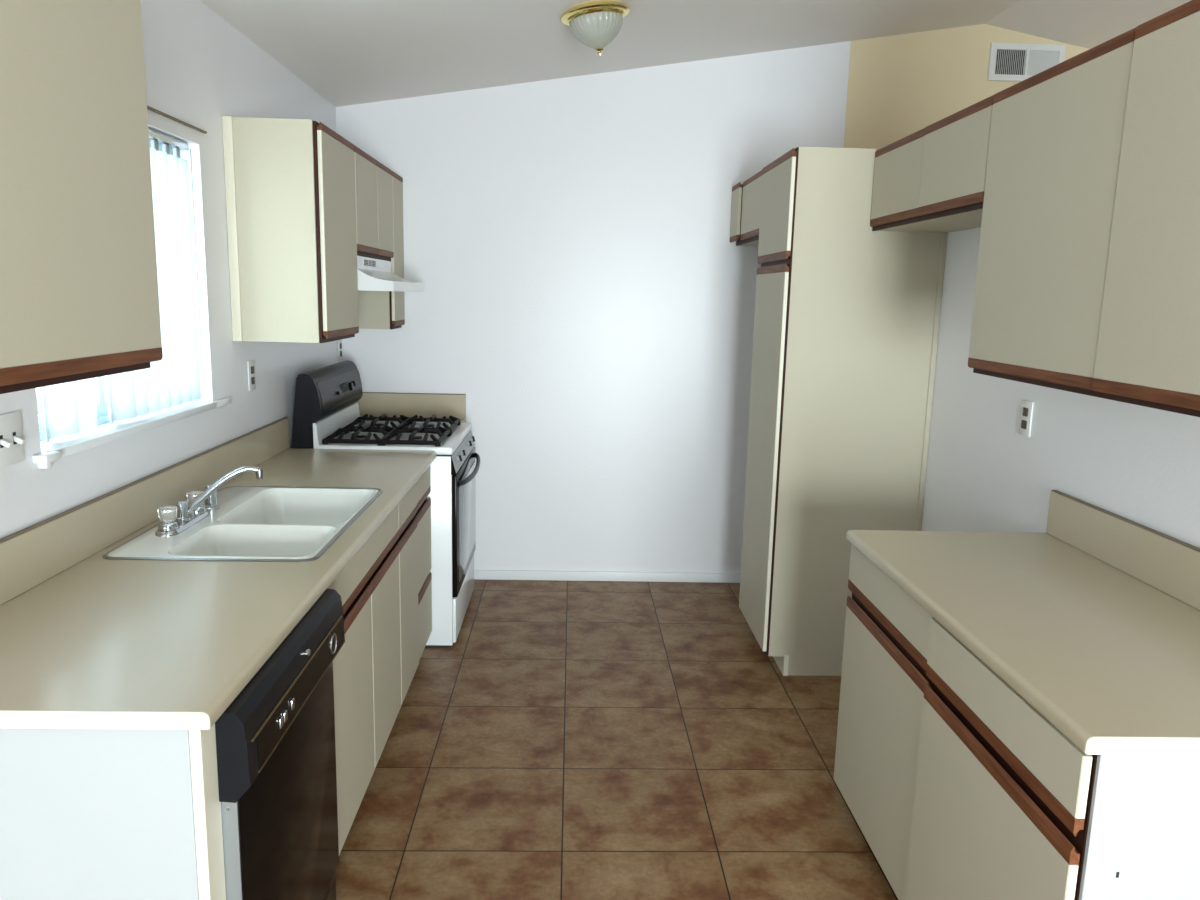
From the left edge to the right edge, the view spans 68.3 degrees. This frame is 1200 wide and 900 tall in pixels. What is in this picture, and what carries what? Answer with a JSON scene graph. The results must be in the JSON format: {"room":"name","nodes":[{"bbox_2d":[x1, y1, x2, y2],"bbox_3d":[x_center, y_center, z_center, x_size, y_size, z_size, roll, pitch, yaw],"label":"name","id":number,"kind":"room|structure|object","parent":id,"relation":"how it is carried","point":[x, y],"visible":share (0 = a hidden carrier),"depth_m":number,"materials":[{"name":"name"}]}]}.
{"room":"kitchen","nodes":[
{"label":"kitchen","id":0,"kind":"room"},
{"bbox_2d":[0,0,342,538],"bbox_3d":[-1.347,0.117,1.136,0.137,2.519,7.651,1,10,-2],"label":"wall","id":1,"kind":"structure","parent":0,"point":[200,70],"depth_m":2.97,"materials":[{"name":"white paint"}]},
{"bbox_2d":[0,411,24,467],"bbox_3d":[-1.288,-0.022,1.937,0.027,0.114,0.107,1,10,-2],"label":"light switch","id":2,"kind":"object","parent":1,"relation":"attached to","point":[12,441],"visible":1,"depth_m":1.95,"materials":[{"name":"white plastic"}]},
{"bbox_2d":[0,0,162,393],"bbox_3d":[-1.111,-0.518,1.559,0.337,0.789,0.644,1,10,-2],"label":"upper cabinet","id":3,"kind":"object","parent":1,"relation":"attached to","point":[79,294],"visible":1,"depth_m":1.59,"materials":[{"name":"beige laminate"}]},
{"bbox_2d":[32,141,231,468],"bbox_3d":[-1.359,-0.491,2.538,0.158,0.885,1.173,1,10,-2],"label":"window","id":4,"kind":"structure","parent":1,"relation":"in","point":[56,448],"depth_m":2.47,"materials":[{"name":"white metal"}]},
{"bbox_2d":[42,128,202,442],"bbox_3d":[-1.352,-0.504,2.482,0.048,0.835,0.963,1,10,-2],"label":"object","id":5,"kind":"object","parent":4,"relation":"attached to","point":[70,408],"visible":0.39,"depth_m":2.75,"materials":[{"name":"white plastic"}]},
{"bbox_2d":[0,418,289,604],"bbox_3d":[-1.318,0.139,2.624,0.018,0.132,2.450,1,10,-2],"label":"backsplash","id":6,"kind":"structure","parent":1,"relation":"attached to","point":[31,558],"depth_m":2.37,"materials":[{"name":"laminate"}]},
{"bbox_2d":[147,105,206,133],"bbox_3d":[-1.297,-0.961,2.404,0.009,0.006,1.102,1,10,-2],"label":"trim","id":7,"kind":"structure","parent":1,"relation":"attached to","point":[148,107],"depth_m":2.72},
{"bbox_2d":[247,360,255,390],"bbox_3d":[-1.342,-0.288,3.412,0.009,0.114,0.071,1,10,-2],"label":"power outlet","id":8,"kind":"object","parent":1,"relation":"attached to","point":[250,364],"visible":1,"depth_m":3.40,"materials":[{"name":"white plastic"}]},
{"bbox_2d":[222,116,358,342],"bbox_3d":[-1.168,-0.822,3.412,0.337,0.783,0.510,1,10,-2],"label":"upper cabinet","id":9,"kind":"object","parent":1,"relation":"attached to","point":[290,190],"visible":1,"depth_m":3.19,"materials":[{"name":"beige laminate"}]},
{"bbox_2d":[338,341,341,358],"bbox_3d":[-1.381,-0.533,4.705,0.009,0.091,0.059,1,10,-2],"label":"power outlet","id":10,"kind":"object","parent":1,"relation":"attached to","point":[339,342],"visible":1,"depth_m":4.69,"materials":[{"name":"white plastic"}]},
{"bbox_2d":[354,145,393,260],"bbox_3d":[-1.183,-1.100,4.011,0.337,0.441,0.764,1,10,-2],"label":"upper cabinet","id":11,"kind":"object","parent":1,"relation":"attached to","point":[373,179],"visible":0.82,"depth_m":3.96,"materials":[{"name":"beige laminate"}]},
{"bbox_2d":[357,256,422,291],"bbox_3d":[-1.117,-0.807,4.065,0.482,0.144,0.754,1,10,-2],"label":"range hood","id":12,"kind":"object","parent":11,"relation":"attached to","point":[373,274],"visible":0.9,"depth_m":3.86,"materials":[{"name":"white metal"}]},
{"bbox_2d":[363,259,375,266],"bbox_3d":[-1.028,-0.834,3.947,0.003,0.029,0.238,1,10,-2],"label":"vent grille","id":13,"kind":"object","parent":12,"relation":"attached to","point":[366,262],"depth_m":3.94,"materials":[{"name":"white metal"}]},
{"bbox_2d":[358,171,404,328],"bbox_3d":[-1.203,-1.023,4.549,0.337,0.782,0.266,1,10,-2],"label":"upper cabinet","id":14,"kind":"object","parent":1,"relation":"attached to","point":[376,309],"visible":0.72,"depth_m":4.48,"materials":[{"name":"beige laminate"}]},
{"bbox_2d":[335,579,897,899],"bbox_3d":[1.251,1.462,1.383,5.395,0.091,7.788,1,10,-2],"label":"floor","id":15,"kind":"structure","parent":0,"point":[573,740],"depth_m":3.05,"materials":[{"name":"tile"}]},
{"bbox_2d":[0,723,225,899],"bbox_3d":[-0.988,0.883,1.559,0.633,0.882,0.065,1,10,-2],"label":"end panel","id":16,"kind":"object","parent":15,"relation":"on","point":[86,814],"visible":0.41,"depth_m":1.49,"materials":[{"name":"grey laminate"}]},
{"bbox_2d":[215,588,344,899],"bbox_3d":[-0.934,0.817,1.904,0.627,0.868,0.652,1,10,-2],"label":"dishwasher","id":17,"kind":"object","parent":15,"relation":"on","point":[276,750],"visible":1,"depth_m":1.81,"materials":[{"name":"black metal"}]},
{"bbox_2d":[327,504,401,854],"bbox_3d":[-1.024,0.679,2.713,0.630,0.882,0.981,1,10,-2],"label":"base cabinet","id":18,"kind":"object","parent":15,"relation":"on","point":[367,667],"visible":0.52,"depth_m":2.67,"materials":[{"name":"beige laminate"}]},
{"bbox_2d":[0,417,435,729],"bbox_3d":[-1.002,0.159,2.636,0.652,0.167,2.452,1,10,-2],"label":"countertop","id":19,"kind":"structure","parent":18,"relation":"on","point":[88,640],"depth_m":1.94,"materials":[{"name":"laminate"}]},
{"bbox_2d":[155,466,262,536],"bbox_3d":[-1.115,0.137,2.546,0.238,0.162,0.261,1,10,-2],"label":"faucet","id":20,"kind":"object","parent":19,"relation":"on","point":[188,516],"visible":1,"depth_m":2.56,"materials":[{"name":"silver metal"}]},
{"bbox_2d":[102,486,381,561],"bbox_3d":[-1.014,0.301,2.678,0.546,0.202,0.850,1,10,-2],"label":"sink","id":21,"kind":"object","parent":19,"relation":"in","point":[251,523],"visible":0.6,"depth_m":2.57,"materials":[{"name":"white ceramic"}]},
{"bbox_2d":[204,484,219,510],"bbox_3d":[-1.205,0.144,2.740,0.048,0.077,0.048,1,10,-2],"label":"sprayer","id":22,"kind":"object","parent":21,"relation":"on","point":[211,503],"visible":0.73,"depth_m":2.73,"materials":[{"name":"silver metal"}]},
{"bbox_2d":[291,360,479,646],"bbox_3d":[-0.978,0.221,4.285,0.768,1.240,0.769,1,10,-2],"label":"gas range","id":23,"kind":"object","parent":15,"relation":"on","point":[326,414],"visible":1,"depth_m":4.00,"materials":[{"name":"white metal"}]},
{"bbox_2d":[319,421,471,454],"bbox_3d":[-0.958,-0.066,4.234,0.604,0.034,0.767,1,10,-2],"label":"cooktop","id":24,"kind":"object","parent":23,"relation":"in","point":[455,438],"depth_m":4.01,"materials":[{"name":"metal"}]},
{"bbox_2d":[393,481,418,704],"bbox_3d":[-1.045,0.560,3.383,0.630,0.882,0.376,1,10,-2],"label":"base cabinet","id":25,"kind":"object","parent":15,"relation":"on","point":[407,541],"visible":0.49,"depth_m":3.37,"materials":[{"name":"beige laminate"}]},
{"bbox_2d":[412,466,431,659],"bbox_3d":[-1.058,0.495,3.748,0.627,0.882,0.363,1,10,-2],"label":"base cabinet","id":26,"kind":"object","parent":15,"relation":"on","point":[423,515],"visible":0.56,"depth_m":3.75,"materials":[{"name":"beige laminate"}]},
{"bbox_2d":[739,147,947,675],"bbox_3d":[1.034,-0.147,3.914,0.640,2.188,0.565,1,10,-2],"label":"pantry cabinet","id":27,"kind":"object","parent":15,"relation":"on","point":[847,313],"visible":0.82,"depth_m":3.64,"materials":[{"name":"beige laminate"}]},
{"bbox_2d":[834,544,933,899],"bbox_3d":[1.075,0.770,2.479,0.620,0.882,0.630,1,10,-2],"label":"base cabinet","id":28,"kind":"object","parent":15,"relation":"on","point":[884,679],"visible":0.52,"depth_m":2.41,"materials":[{"name":"beige laminate"}]},
{"bbox_2d":[905,618,1199,899],"bbox_3d":[1.090,0.881,1.850,0.628,0.882,0.644,1,10,-2],"label":"base cabinet","id":29,"kind":"object","parent":15,"relation":"on","point":[1007,806],"visible":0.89,"depth_m":1.64,"materials":[{"name":"beige laminate"}]},
{"bbox_2d":[846,490,1199,754],"bbox_3d":[1.090,0.309,2.069,0.634,0.167,1.282,1,10,-2],"label":"countertop","id":30,"kind":"structure","parent":29,"relation":"on","point":[1092,619],"depth_m":2.02,"materials":[{"name":"laminate"}]},
{"bbox_3d":[-1.077,0.308,4.807,0.652,0.882,0.229,1,10,-2],"label":"base cabinet","id":31,"kind":"object","parent":15,"relation":"on","visible":0},
{"bbox_2d":[357,392,465,422],"bbox_3d":[-1.060,-0.209,4.716,0.661,0.167,0.230,1,10,-2],"label":"backsplash","id":32,"kind":"structure","parent":31,"relation":"on","point":[425,405],"depth_m":4.81,"materials":[{"name":"laminate"}]},
{"bbox_2d":[200,0,1190,106],"bbox_3d":[1.319,-1.371,0.884,5.395,0.665,7.788,1,10,-2],"label":"ceiling","id":33,"kind":"structure","parent":0,"point":[349,52],"depth_m":3.96,"materials":[{"name":"white paint"}]},
{"bbox_2d":[561,0,629,55],"bbox_3d":[-0.021,-1.679,3.545,0.275,0.187,0.277,1,10,-2],"label":"ceiling light","id":34,"kind":"object","parent":33,"relation":"attached to","point":[595,24],"visible":1,"depth_m":3.47,"materials":[{"name":"white glass"}]},
{"bbox_2d":[336,24,1088,572],"bbox_3d":[1.173,-0.739,4.878,5.121,3.027,0.137,1,10,-2],"label":"wall","id":35,"kind":"structure","parent":0,"point":[588,296],"depth_m":4.73,"materials":[{"name":"white paint"}]},
{"bbox_2d":[474,570,740,582],"bbox_3d":[0.273,0.721,5.033,2.057,0.055,0.014,1,10,-2],"label":"baseboard","id":36,"kind":"structure","parent":35,"relation":"attached to","point":[478,574],"depth_m":5.02,"materials":[{"name":"white wood"}]},
{"bbox_2d":[987,43,1065,81],"bbox_3d":[2.220,-2.015,4.606,0.391,0.183,0.015,1,10,-2],"label":"air vent","id":37,"kind":"object","parent":35,"relation":"in","point":[1017,62],"visible":0.84,"depth_m":4.60,"materials":[{"name":"white metal"}]},
{"bbox_2d":[921,227,1199,547],"bbox_3d":[1.437,0.010,3.164,0.119,2.158,3.514,1,10,-2],"label":"wall","id":38,"kind":"structure","parent":0,"point":[1139,464],"depth_m":2.86,"materials":[{"name":"white paint"}]},
{"bbox_2d":[730,170,761,245],"bbox_3d":[1.031,-1.179,4.372,0.653,0.309,0.693,1,10,-2],"label":"upper cabinet","id":39,"kind":"object","parent":38,"relation":"attached to","point":[746,197],"visible":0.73,"depth_m":4.38,"materials":[{"name":"beige laminate"}]},
{"bbox_2d":[870,95,993,232],"bbox_3d":[1.240,-0.931,2.999,0.317,0.309,0.999,1,10,-2],"label":"upper cabinet","id":40,"kind":"object","parent":38,"relation":"attached to","point":[932,178],"visible":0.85,"depth_m":2.90,"materials":[{"name":"beige laminate"}]},
{"bbox_2d":[1018,400,1033,436],"bbox_3d":[1.384,-0.103,2.877,0.009,0.114,0.071,1,10,-2],"label":"power outlet","id":41,"kind":"object","parent":38,"relation":"attached to","point":[1026,413],"visible":1,"depth_m":2.87,"materials":[{"name":"white plastic"}]},
{"bbox_2d":[1021,420,1026,428],"bbox_3d":[1.381,-0.083,2.880,0.005,0.027,0.031,1,10,-2],"label":"socket","id":42,"kind":"object","parent":41,"relation":"attached to","point":[1023,422],"depth_m":2.88,"materials":[{"name":"brown plastic"}]},
{"bbox_2d":[1022,407,1027,416],"bbox_3d":[1.382,-0.123,2.873,0.005,0.027,0.031,1,10,-2],"label":"socket","id":43,"kind":"object","parent":41,"relation":"attached to","point":[1024,409],"depth_m":2.88,"materials":[{"name":"brown"}]},
{"bbox_2d":[968,0,1199,416],"bbox_3d":[1.266,-0.503,1.932,0.322,0.782,1.248,1,10,-2],"label":"upper cabinet","id":44,"kind":"object","parent":38,"relation":"attached to","point":[1088,274],"visible":1,"depth_m":1.95,"materials":[{"name":"beige laminate"}]},
{"bbox_2d":[1046,491,1199,609],"bbox_3d":[1.398,0.300,2.078,0.018,0.132,1.276,1,10,-2],"label":"backsplash","id":45,"kind":"structure","parent":38,"relation":"attached to","point":[1171,567],"depth_m":2.31,"materials":[{"name":"laminate"}]},
{"label":"outside","id":46,"kind":"structure","parent":0,"visible":0},
{"bbox_2d":[36,396,106,414],"bbox_3d":[-7.658,1.216,2.361,12.335,0.091,22.860,1,10,-2],"label":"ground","id":47,"kind":"structure","parent":46,"point":[39,398],"depth_m":12.65,"materials":[{"name":"white"}]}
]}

